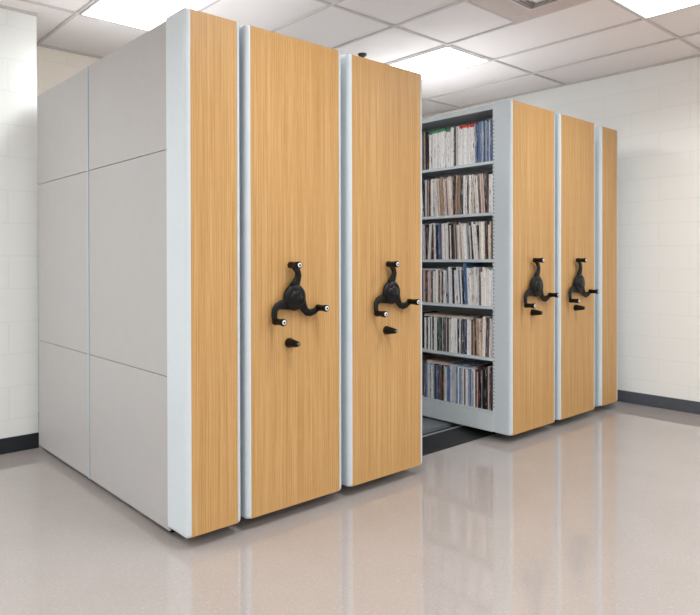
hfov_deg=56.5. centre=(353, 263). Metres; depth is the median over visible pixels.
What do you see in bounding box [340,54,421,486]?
shelving unit
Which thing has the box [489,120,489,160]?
magazine
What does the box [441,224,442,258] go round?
magazine
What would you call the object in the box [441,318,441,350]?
magazine
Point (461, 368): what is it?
magazine
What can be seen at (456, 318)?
magazine
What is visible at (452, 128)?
magazine
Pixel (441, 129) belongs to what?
magazine
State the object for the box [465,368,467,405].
magazine
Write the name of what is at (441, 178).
magazine
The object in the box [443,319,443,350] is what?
magazine
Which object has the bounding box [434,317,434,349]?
magazine
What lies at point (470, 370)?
magazine
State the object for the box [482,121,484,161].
magazine
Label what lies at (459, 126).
magazine
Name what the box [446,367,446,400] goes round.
magazine
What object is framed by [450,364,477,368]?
magazine
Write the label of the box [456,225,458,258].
magazine
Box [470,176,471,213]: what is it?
magazine
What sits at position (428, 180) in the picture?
magazine
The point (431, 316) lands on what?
magazine
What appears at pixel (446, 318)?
magazine
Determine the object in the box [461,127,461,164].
magazine
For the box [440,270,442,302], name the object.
magazine
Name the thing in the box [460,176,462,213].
magazine
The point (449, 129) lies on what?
magazine
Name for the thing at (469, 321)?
magazine
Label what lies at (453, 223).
magazine
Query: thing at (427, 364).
magazine
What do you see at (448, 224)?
magazine
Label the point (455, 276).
magazine
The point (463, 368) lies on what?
magazine
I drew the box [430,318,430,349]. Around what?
magazine
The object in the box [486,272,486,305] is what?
magazine
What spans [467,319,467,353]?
magazine
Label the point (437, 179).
magazine
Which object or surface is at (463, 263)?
magazine
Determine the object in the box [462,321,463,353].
magazine
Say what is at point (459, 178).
magazine
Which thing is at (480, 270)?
magazine
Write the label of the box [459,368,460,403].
magazine
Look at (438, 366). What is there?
magazine
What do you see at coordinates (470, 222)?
magazine
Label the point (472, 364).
magazine
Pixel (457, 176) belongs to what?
magazine
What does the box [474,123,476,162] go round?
magazine
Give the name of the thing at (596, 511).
floor
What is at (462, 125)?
magazine
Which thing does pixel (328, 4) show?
grid
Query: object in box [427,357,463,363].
magazine
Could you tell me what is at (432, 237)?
magazine
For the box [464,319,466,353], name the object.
magazine
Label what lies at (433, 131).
magazine
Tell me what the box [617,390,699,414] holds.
baseboard
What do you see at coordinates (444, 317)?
magazine
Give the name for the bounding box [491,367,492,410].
magazine
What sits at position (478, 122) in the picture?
magazine
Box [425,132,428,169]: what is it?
magazine
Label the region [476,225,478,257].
magazine
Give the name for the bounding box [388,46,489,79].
recessed light
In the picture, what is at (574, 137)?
shelving unit
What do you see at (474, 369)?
magazine
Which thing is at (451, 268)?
magazine
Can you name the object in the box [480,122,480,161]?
magazine
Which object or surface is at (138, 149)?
shelving unit
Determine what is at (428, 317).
magazine
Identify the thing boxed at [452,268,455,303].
magazine
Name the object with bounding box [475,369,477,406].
magazine
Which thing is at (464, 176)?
magazine
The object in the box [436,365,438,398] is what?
magazine
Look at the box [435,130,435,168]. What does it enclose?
magazine
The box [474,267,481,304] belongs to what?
magazine
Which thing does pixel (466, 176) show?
magazine
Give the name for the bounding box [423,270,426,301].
magazine
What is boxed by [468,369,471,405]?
magazine
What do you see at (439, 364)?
magazine
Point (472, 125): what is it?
magazine
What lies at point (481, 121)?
magazine
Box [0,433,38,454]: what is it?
baseboard
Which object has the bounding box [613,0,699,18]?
recessed light
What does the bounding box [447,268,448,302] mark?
magazine
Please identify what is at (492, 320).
magazine
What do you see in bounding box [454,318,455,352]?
magazine
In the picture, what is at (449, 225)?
magazine
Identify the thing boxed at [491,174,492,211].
magazine
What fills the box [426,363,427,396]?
magazine
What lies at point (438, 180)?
magazine
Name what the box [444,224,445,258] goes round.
magazine
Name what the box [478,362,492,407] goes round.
magazine
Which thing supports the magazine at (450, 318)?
on the shelving unit at (522, 167)
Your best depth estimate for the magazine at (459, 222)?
4.59 m
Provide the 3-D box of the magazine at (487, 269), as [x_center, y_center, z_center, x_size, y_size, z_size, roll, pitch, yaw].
[0.984,0.159,4.487,0.199,0.252,0.017,0,-1,-42]
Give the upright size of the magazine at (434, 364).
0.258 m
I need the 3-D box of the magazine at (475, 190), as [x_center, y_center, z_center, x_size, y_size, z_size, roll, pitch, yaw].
[0.906,-0.475,4.547,0.193,0.260,0.030,0,1,-42]
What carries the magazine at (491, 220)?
on the shelving unit at (522, 167)
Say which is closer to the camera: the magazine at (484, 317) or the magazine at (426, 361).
the magazine at (484, 317)
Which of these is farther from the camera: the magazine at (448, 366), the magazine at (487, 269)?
the magazine at (448, 366)
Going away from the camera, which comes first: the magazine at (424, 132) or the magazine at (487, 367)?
the magazine at (487, 367)
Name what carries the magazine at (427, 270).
on the shelving unit at (522, 167)
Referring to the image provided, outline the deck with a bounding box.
[44,416,495,532]
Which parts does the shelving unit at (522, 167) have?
rail, shelf, shelf, shelf, shelf, shelf, shelf, kick rail, edge trim, knob, panel, knob, edge trim, knob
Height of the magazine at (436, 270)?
0.238 m
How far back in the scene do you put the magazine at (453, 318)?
4.64 m
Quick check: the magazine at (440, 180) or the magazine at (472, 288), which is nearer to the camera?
the magazine at (472, 288)
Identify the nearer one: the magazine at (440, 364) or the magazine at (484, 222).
the magazine at (484, 222)
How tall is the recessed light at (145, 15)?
0.016 m
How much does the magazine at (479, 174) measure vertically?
0.272 m
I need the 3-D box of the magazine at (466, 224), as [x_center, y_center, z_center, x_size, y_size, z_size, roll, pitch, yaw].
[0.868,-0.153,4.615,0.205,0.244,0.027,0,1,-42]
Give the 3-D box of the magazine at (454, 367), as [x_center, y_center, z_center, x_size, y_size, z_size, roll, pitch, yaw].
[0.784,0.863,4.706,0.190,0.252,0.010,0,1,-42]
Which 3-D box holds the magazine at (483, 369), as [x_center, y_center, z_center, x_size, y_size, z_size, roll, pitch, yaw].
[0.958,0.851,4.519,0.206,0.278,0.017,0,1,-42]
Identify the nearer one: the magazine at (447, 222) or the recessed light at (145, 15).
the recessed light at (145, 15)
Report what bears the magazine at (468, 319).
on the shelving unit at (522, 167)
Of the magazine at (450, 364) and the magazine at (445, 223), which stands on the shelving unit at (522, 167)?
the magazine at (445, 223)
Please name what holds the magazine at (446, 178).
on the shelving unit at (522, 167)
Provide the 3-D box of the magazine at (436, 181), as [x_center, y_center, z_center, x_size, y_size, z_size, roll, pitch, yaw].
[0.674,-0.484,4.812,0.195,0.276,0.029,0,1,-42]
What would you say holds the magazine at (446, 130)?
on the shelving unit at (522, 167)
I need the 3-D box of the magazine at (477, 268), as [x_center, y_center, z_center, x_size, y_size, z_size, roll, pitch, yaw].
[0.926,0.157,4.540,0.194,0.256,0.017,0,-1,-42]
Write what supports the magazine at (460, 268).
on the shelving unit at (522, 167)
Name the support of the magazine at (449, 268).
on the shelving unit at (522, 167)
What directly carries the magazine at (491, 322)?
on the shelving unit at (522, 167)
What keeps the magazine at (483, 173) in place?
on the shelving unit at (522, 167)
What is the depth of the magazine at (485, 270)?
4.44 m
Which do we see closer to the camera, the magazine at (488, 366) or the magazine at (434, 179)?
the magazine at (488, 366)
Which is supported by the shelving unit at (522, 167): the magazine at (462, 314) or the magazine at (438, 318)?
the magazine at (438, 318)
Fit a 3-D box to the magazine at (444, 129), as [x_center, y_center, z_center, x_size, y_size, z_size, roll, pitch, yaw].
[0.726,-0.833,4.756,0.211,0.283,0.016,0,1,-42]
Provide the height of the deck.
0.040 m
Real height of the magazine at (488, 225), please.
0.234 m
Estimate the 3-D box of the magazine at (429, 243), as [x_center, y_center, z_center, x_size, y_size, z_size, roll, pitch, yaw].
[0.629,-0.163,4.868,0.197,0.260,0.033,0,1,-42]
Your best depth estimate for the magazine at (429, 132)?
4.80 m
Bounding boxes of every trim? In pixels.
[0,4,699,116]
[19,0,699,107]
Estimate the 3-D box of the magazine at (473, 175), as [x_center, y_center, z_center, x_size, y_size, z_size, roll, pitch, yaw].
[0.899,-0.481,4.573,0.215,0.272,0.014,0,1,-42]
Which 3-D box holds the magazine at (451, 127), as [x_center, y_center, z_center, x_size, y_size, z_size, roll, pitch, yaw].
[0.766,-0.832,4.699,0.193,0.283,0.010,0,1,-42]
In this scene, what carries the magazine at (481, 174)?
on the shelving unit at (522, 167)
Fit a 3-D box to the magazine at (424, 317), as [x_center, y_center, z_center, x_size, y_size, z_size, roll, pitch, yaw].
[0.602,0.515,4.899,0.196,0.233,0.017,0,1,-42]
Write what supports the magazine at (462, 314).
on the magazine at (446, 316)
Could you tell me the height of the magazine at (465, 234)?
0.251 m
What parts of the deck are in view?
rail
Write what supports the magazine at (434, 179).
on the shelving unit at (522, 167)
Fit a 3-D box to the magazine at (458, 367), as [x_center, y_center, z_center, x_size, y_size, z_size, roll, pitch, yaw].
[0.808,0.860,4.669,0.193,0.258,0.010,0,1,-42]
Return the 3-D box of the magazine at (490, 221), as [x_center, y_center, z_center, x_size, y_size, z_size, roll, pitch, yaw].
[0.993,-0.159,4.472,0.193,0.256,0.008,0,0,-42]
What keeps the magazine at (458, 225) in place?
on the shelving unit at (522, 167)
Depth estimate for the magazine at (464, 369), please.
4.57 m
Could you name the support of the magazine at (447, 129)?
on the shelving unit at (522, 167)
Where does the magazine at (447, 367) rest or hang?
on the shelving unit at (522, 167)
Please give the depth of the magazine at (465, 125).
4.55 m
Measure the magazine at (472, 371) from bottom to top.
0.246 m
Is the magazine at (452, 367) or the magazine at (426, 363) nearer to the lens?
the magazine at (452, 367)
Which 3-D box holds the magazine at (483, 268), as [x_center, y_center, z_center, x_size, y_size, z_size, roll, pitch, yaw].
[0.957,0.154,4.512,0.207,0.262,0.010,0,-1,-42]
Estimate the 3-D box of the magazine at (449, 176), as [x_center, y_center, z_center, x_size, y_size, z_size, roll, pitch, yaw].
[0.756,-0.487,4.712,0.193,0.282,0.028,0,1,-42]
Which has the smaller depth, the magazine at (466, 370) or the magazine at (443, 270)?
the magazine at (466, 370)
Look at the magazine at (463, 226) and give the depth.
4.56 m
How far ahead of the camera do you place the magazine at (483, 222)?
4.44 m
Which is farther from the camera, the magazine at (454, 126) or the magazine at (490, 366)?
the magazine at (454, 126)
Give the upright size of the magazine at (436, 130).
0.280 m
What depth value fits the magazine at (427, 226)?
4.82 m
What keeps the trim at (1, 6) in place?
attached to the wall at (18, 31)
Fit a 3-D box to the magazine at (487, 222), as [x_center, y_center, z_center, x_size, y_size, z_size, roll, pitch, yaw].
[0.980,-0.159,4.489,0.199,0.256,0.017,0,-1,-42]
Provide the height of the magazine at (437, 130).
0.280 m
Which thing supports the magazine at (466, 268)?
on the shelving unit at (522, 167)
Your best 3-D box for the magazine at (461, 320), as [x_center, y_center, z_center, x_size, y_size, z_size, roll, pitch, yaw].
[0.833,0.516,4.664,0.207,0.233,0.012,0,1,-42]
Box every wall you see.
[0,8,38,438]
[37,46,99,411]
[422,57,699,401]
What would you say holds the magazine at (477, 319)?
on the shelving unit at (522, 167)
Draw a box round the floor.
[0,401,699,614]
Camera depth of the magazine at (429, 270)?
4.80 m
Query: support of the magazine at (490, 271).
on the shelving unit at (522, 167)
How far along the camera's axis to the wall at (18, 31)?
4.14 m
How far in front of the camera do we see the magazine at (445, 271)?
4.69 m
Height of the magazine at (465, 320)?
0.239 m
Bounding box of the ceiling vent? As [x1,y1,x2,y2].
[469,0,588,22]
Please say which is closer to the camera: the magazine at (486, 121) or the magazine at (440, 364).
the magazine at (486, 121)
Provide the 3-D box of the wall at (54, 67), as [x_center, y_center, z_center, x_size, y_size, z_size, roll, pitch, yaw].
[-0.991,-0.225,6.088,4.083,2.800,0.120,0,1,-42]
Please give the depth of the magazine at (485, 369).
4.43 m
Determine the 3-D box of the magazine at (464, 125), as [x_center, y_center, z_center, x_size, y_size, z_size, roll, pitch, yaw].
[0.846,-0.830,4.625,0.196,0.280,0.012,0,1,-42]
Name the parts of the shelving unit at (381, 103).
edge trim, knob, knob, knob, edge trim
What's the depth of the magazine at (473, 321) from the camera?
4.51 m
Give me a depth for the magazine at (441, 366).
4.72 m
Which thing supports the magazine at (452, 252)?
on the shelving unit at (522, 167)
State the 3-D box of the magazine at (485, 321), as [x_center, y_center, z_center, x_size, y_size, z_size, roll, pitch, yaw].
[0.965,0.512,4.503,0.196,0.242,0.009,0,2,-42]
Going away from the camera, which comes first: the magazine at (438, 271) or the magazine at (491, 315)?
the magazine at (491, 315)
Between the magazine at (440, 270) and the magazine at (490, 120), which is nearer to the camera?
the magazine at (490, 120)
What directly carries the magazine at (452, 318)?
on the shelving unit at (522, 167)
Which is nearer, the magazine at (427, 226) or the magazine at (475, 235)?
the magazine at (475, 235)
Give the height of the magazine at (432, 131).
0.280 m
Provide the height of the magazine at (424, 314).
0.010 m
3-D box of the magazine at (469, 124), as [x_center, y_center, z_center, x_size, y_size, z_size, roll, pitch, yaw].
[0.873,-0.830,4.591,0.190,0.280,0.012,0,1,-42]
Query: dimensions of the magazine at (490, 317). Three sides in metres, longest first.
0.268 x 0.191 x 0.010 m
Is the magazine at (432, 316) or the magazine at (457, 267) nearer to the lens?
the magazine at (457, 267)
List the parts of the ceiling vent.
frame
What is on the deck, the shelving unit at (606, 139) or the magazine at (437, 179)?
the shelving unit at (606, 139)
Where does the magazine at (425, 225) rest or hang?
on the shelving unit at (522, 167)
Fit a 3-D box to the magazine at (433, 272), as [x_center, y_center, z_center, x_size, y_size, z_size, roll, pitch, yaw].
[0.662,0.171,4.836,0.207,0.226,0.012,0,1,-42]
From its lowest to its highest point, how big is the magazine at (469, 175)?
0.272 m
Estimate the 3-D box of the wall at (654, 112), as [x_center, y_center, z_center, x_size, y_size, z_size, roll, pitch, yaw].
[4.156,-0.217,3.559,0.120,2.800,10.550,0,1,-42]
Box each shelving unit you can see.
[37,8,240,538]
[239,25,340,518]
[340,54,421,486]
[422,99,559,435]
[555,113,598,419]
[595,126,617,406]
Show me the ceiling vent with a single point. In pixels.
(518, 11)
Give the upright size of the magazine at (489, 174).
0.260 m
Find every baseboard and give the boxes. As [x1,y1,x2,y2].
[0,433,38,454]
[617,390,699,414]
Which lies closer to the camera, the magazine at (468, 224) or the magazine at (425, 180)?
the magazine at (468, 224)
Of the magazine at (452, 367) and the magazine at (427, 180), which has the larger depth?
the magazine at (427, 180)
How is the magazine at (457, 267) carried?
on the shelving unit at (522, 167)
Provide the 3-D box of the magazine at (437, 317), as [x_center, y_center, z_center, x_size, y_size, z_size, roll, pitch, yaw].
[0.678,0.512,4.820,0.207,0.239,0.010,0,1,-42]
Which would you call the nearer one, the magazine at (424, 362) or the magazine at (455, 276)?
the magazine at (455, 276)
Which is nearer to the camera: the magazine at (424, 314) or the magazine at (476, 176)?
the magazine at (476, 176)
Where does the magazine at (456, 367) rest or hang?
on the shelving unit at (522, 167)
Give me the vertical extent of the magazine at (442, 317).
0.245 m
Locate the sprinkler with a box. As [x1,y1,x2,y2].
[358,53,366,57]
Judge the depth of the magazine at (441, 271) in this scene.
4.72 m
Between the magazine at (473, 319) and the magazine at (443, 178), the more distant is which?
the magazine at (443, 178)
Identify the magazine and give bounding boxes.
[422,180,424,216]
[422,268,446,269]
[423,133,423,169]
[423,225,425,258]
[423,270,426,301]
[424,132,425,169]
[424,314,445,316]
[424,317,426,348]
[424,362,427,396]
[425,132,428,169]
[425,180,426,216]
[425,225,428,258]
[425,271,426,301]
[425,312,461,315]
[426,317,427,348]
[426,361,449,364]
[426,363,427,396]
[427,133,428,169]
[427,180,427,216]
[427,226,428,258]
[427,270,428,301]
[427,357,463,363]
[427,364,427,396]
[428,180,428,216]
[428,224,431,258]
[428,272,428,301]
[428,317,430,349]
[428,363,430,397]
[429,132,429,168]
[429,132,431,168]
[429,180,430,215]
[429,270,430,301]
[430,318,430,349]
[431,179,431,215]
[431,224,433,258]
[431,271,432,301]
[431,316,431,349]
[431,365,432,397]
[432,131,432,168]
[432,179,434,215]
[432,316,433,349]
[433,131,434,168]
[433,223,442,258]
[433,272,434,302]
[433,363,434,398]
[434,179,436,215]
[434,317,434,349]
[434,364,438,398]
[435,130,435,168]
[435,178,438,215]
[435,225,437,258]
[435,271,435,302]
[435,317,436,349]
[436,130,436,167]
[436,270,439,302]
[436,317,441,349]
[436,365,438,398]
[437,130,437,167]
[437,179,439,215]
[437,318,438,350]
[438,130,439,167]
[438,180,441,215]
[438,224,440,258]
[438,271,439,302]
[438,366,438,398]
[439,318,440,350]
[439,364,439,399]
[440,130,440,167]
[440,177,446,215]
[440,180,441,212]
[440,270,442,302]
[440,364,441,399]
[441,129,441,167]
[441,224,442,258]
[441,271,442,302]
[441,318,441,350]
[441,366,441,399]
[442,129,442,167]
[442,317,443,350]
[442,365,444,400]
[443,128,446,166]
[443,178,445,214]
[443,223,444,258]
[443,270,446,302]
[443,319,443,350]
[444,180,446,214]
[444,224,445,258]
[444,317,445,351]
[444,366,444,400]
[445,223,446,258]
[445,271,446,302]
[445,366,447,400]
[446,130,446,166]
[446,178,448,214]
[446,313,484,317]
[446,316,473,318]
[446,318,446,351]
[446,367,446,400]
[447,129,448,166]
[447,177,450,214]
[447,222,453,258]
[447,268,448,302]
[447,318,449,351]
[447,367,447,400]
[448,224,450,258]
[448,267,455,302]
[448,366,449,401]
[449,129,449,166]
[449,176,453,214]
[449,225,451,258]
[449,318,451,351]
[450,129,450,165]
[450,177,453,214]
[450,319,450,351]
[450,360,486,367]
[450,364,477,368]
[450,366,450,401]
[451,127,453,165]
[451,224,453,258]
[451,268,452,303]
[451,319,451,351]
[451,366,453,402]
[452,128,453,165]
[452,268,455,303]
[452,318,452,351]
[453,176,455,214]
[453,223,454,258]
[453,318,453,352]
[454,126,455,165]
[454,222,469,258]
[454,270,457,303]
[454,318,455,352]
[454,367,454,402]
[455,175,460,214]
[455,367,455,402]
[456,126,457,165]
[456,178,457,214]
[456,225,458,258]
[456,318,456,352]
[456,367,457,403]
[457,267,459,303]
[457,319,458,352]
[458,126,458,164]
[458,177,460,214]
[458,225,459,258]
[458,367,459,403]
[459,126,461,164]
[459,178,460,214]
[459,222,464,258]
[459,267,462,303]
[459,319,461,352]
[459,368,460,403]
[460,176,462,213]
[460,224,464,258]
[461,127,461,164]
[461,270,464,303]
[461,320,461,353]
[461,368,462,403]
[462,125,463,164]
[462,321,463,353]
[463,175,465,213]
[463,226,464,257]
[463,263,465,303]
[463,368,464,404]
[464,125,464,164]
[464,223,467,258]
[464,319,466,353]
[464,369,464,404]
[465,125,467,163]
[465,263,482,303]
[465,320,466,353]
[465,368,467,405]
[466,176,466,213]
[466,224,468,258]
[466,268,468,304]
[467,125,468,163]
[467,174,468,213]
[467,223,470,258]
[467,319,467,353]
[468,268,471,304]
[468,319,472,353]
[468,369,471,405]
[469,124,470,163]
[469,175,471,213]
[469,226,471,258]
[469,321,470,354]
[469,370,469,405]
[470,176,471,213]
[470,222,473,258]
[470,370,471,405]
[471,124,473,163]
[471,222,475,258]
[471,268,473,304]
[471,319,473,354]
[472,174,476,213]
[472,371,472,406]
[473,224,477,258]
[473,321,474,354]
[473,369,476,406]
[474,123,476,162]
[474,176,477,212]
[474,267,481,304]
[474,315,491,355]
[475,124,476,162]
[475,268,477,304]
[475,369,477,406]
[476,176,478,212]
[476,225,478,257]
[476,318,481,355]
[477,123,477,162]
[477,174,480,212]
[477,268,481,304]
[477,372,477,407]
[478,122,479,162]
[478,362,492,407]
[479,174,482,212]
[479,221,485,258]
[479,269,481,304]
[479,319,481,355]
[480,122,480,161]
[480,364,492,407]
[481,121,481,161]
[481,174,484,212]
[481,222,483,258]
[481,272,482,304]
[481,318,482,355]
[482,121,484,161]
[482,267,492,305]
[482,315,492,356]
[482,368,484,408]
[483,173,486,212]
[483,222,484,258]
[484,222,486,258]
[484,269,486,305]
[484,321,485,356]
[485,120,488,161]
[485,172,492,212]
[485,317,489,356]
[485,369,486,408]
[486,221,489,258]
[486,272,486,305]
[487,122,488,160]
[487,269,491,305]
[487,317,492,356]
[487,367,487,408]
[488,225,489,258]
[488,366,489,409]
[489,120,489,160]
[489,174,490,212]
[489,270,491,305]
[489,318,492,356]
[489,366,492,409]
[490,120,491,160]
[490,221,490,258]
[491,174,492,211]
[491,220,492,258]
[491,322,491,356]
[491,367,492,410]
[492,119,492,160]
[492,224,492,258]
[492,269,492,305]
[492,320,492,357]
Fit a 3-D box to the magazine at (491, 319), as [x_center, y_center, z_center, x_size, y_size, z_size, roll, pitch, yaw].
[0.991,0.501,4.478,0.192,0.264,0.007,0,2,-42]
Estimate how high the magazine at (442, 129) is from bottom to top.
0.280 m
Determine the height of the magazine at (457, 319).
0.239 m
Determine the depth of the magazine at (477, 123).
4.48 m
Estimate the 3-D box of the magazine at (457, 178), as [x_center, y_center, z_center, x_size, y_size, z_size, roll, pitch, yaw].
[0.797,-0.476,4.669,0.193,0.260,0.007,0,2,-42]
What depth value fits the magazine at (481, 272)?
4.46 m
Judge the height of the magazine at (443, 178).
0.272 m
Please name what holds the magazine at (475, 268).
on the shelving unit at (522, 167)
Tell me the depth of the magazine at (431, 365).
4.79 m
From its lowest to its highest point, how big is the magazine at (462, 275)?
0.240 m
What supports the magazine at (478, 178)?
on the shelving unit at (522, 167)
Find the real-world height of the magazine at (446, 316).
0.010 m
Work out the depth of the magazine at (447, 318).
4.68 m
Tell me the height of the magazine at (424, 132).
0.283 m
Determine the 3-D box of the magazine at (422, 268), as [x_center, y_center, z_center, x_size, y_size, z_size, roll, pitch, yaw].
[0.622,0.040,4.867,0.190,0.010,0.200,0,1,-42]
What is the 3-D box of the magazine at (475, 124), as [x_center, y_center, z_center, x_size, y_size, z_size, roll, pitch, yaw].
[0.913,-0.826,4.553,0.202,0.272,0.012,0,1,-42]
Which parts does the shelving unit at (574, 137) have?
edge trim, knob, knob, knob, edge trim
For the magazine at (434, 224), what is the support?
on the shelving unit at (522, 167)
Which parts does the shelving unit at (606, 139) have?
edge trim, panel, edge trim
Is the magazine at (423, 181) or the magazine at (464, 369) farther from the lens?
the magazine at (423, 181)
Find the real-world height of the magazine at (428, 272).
0.226 m
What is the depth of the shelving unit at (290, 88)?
3.04 m
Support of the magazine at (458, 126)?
on the shelving unit at (522, 167)
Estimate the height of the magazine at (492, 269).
0.252 m
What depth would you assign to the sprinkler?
5.01 m
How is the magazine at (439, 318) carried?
on the shelving unit at (522, 167)
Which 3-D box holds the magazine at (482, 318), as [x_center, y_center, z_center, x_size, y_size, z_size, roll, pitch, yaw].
[0.951,0.501,4.528,0.195,0.264,0.014,0,2,-42]
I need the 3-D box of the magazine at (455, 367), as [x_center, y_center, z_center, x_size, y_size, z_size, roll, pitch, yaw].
[0.799,0.860,4.690,0.209,0.258,0.008,0,1,-42]
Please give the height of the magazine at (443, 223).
0.260 m
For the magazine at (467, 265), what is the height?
0.288 m
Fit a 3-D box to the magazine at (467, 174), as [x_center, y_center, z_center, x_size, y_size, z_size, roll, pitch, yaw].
[0.861,-0.483,4.599,0.191,0.276,0.008,0,1,-42]
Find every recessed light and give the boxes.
[80,0,216,30]
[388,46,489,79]
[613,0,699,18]
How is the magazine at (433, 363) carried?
on the shelving unit at (522, 167)
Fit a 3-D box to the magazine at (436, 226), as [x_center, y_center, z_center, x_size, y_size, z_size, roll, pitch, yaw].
[0.677,-0.158,4.815,0.209,0.250,0.012,0,-1,-42]
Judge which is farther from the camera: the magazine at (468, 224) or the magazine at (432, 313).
the magazine at (432, 313)
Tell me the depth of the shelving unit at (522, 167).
4.41 m
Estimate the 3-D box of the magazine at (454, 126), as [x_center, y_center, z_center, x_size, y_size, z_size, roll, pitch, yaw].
[0.791,-0.832,4.693,0.207,0.283,0.012,0,1,-42]
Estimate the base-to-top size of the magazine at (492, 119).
0.283 m
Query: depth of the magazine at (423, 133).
4.85 m
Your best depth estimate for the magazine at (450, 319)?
4.67 m
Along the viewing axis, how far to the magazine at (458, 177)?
4.61 m
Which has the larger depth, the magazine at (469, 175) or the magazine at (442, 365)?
the magazine at (442, 365)
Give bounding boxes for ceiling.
[0,0,699,114]
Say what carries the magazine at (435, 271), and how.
on the shelving unit at (522, 167)
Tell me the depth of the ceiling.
4.59 m
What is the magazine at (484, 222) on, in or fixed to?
on the shelving unit at (522, 167)
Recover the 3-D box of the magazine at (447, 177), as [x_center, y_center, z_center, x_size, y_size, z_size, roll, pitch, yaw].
[0.750,-0.482,4.722,0.195,0.272,0.033,0,1,-42]
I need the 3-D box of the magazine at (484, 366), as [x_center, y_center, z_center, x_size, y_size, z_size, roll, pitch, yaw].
[0.945,0.846,4.537,0.210,0.288,0.010,0,1,-42]
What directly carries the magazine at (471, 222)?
on the shelving unit at (522, 167)
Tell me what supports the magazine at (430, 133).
on the shelving unit at (522, 167)
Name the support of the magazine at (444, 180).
on the shelving unit at (522, 167)
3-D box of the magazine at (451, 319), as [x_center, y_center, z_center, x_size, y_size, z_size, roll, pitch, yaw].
[0.767,0.513,4.722,0.201,0.239,0.008,0,1,-42]
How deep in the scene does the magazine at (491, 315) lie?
4.50 m
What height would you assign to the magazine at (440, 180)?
0.266 m
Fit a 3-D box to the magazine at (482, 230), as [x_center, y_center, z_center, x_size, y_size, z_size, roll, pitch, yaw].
[0.947,-0.159,4.513,0.197,0.256,0.017,0,-1,-42]
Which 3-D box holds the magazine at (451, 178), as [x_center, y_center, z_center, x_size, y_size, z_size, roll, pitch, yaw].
[0.773,-0.484,4.716,0.209,0.276,0.026,0,1,-42]
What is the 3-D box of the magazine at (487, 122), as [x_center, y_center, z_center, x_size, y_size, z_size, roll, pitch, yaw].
[0.986,-0.826,4.483,0.212,0.272,0.010,0,0,-42]
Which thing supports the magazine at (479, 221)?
on the shelving unit at (522, 167)
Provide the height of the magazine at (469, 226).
0.234 m
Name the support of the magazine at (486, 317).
on the shelving unit at (522, 167)
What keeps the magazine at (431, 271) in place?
on the shelving unit at (522, 167)
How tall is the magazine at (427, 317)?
0.233 m
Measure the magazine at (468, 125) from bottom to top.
0.272 m
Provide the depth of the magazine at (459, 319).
4.61 m
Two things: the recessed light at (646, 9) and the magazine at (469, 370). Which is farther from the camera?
the magazine at (469, 370)
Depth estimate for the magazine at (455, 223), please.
4.62 m
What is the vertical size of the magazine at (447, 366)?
0.246 m
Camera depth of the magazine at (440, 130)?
4.73 m
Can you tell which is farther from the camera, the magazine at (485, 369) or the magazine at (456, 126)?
the magazine at (456, 126)
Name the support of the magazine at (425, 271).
on the shelving unit at (522, 167)
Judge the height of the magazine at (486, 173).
0.276 m
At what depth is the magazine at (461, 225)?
4.57 m
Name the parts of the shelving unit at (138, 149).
panel, panel, panel, panel, panel, panel, edge trim, panel, edge trim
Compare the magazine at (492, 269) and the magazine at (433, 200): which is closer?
the magazine at (492, 269)
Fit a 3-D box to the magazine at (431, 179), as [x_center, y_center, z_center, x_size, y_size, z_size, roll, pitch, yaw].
[0.648,-0.483,4.858,0.214,0.272,0.014,0,1,-42]
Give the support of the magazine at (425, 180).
on the shelving unit at (522, 167)
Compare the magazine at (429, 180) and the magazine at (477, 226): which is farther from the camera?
the magazine at (429, 180)
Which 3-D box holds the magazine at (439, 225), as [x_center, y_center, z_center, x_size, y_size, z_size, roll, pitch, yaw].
[0.693,-0.161,4.809,0.204,0.256,0.017,0,-1,-42]
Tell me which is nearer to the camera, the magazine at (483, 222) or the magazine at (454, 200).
the magazine at (483, 222)
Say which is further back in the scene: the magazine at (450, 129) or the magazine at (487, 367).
the magazine at (450, 129)
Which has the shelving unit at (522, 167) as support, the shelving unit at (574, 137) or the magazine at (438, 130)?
the magazine at (438, 130)
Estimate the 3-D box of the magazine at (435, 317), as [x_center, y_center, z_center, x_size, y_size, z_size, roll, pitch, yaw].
[0.671,0.512,4.830,0.208,0.239,0.014,0,1,-42]
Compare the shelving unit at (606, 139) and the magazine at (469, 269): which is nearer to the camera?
the magazine at (469, 269)
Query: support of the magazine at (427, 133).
on the shelving unit at (522, 167)
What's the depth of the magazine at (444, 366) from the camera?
4.71 m
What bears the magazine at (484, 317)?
on the shelving unit at (522, 167)
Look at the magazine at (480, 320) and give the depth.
4.48 m
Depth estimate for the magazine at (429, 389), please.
4.81 m
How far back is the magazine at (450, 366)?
4.67 m
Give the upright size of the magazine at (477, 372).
0.246 m
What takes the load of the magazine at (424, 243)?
on the shelving unit at (522, 167)
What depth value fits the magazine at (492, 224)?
4.39 m

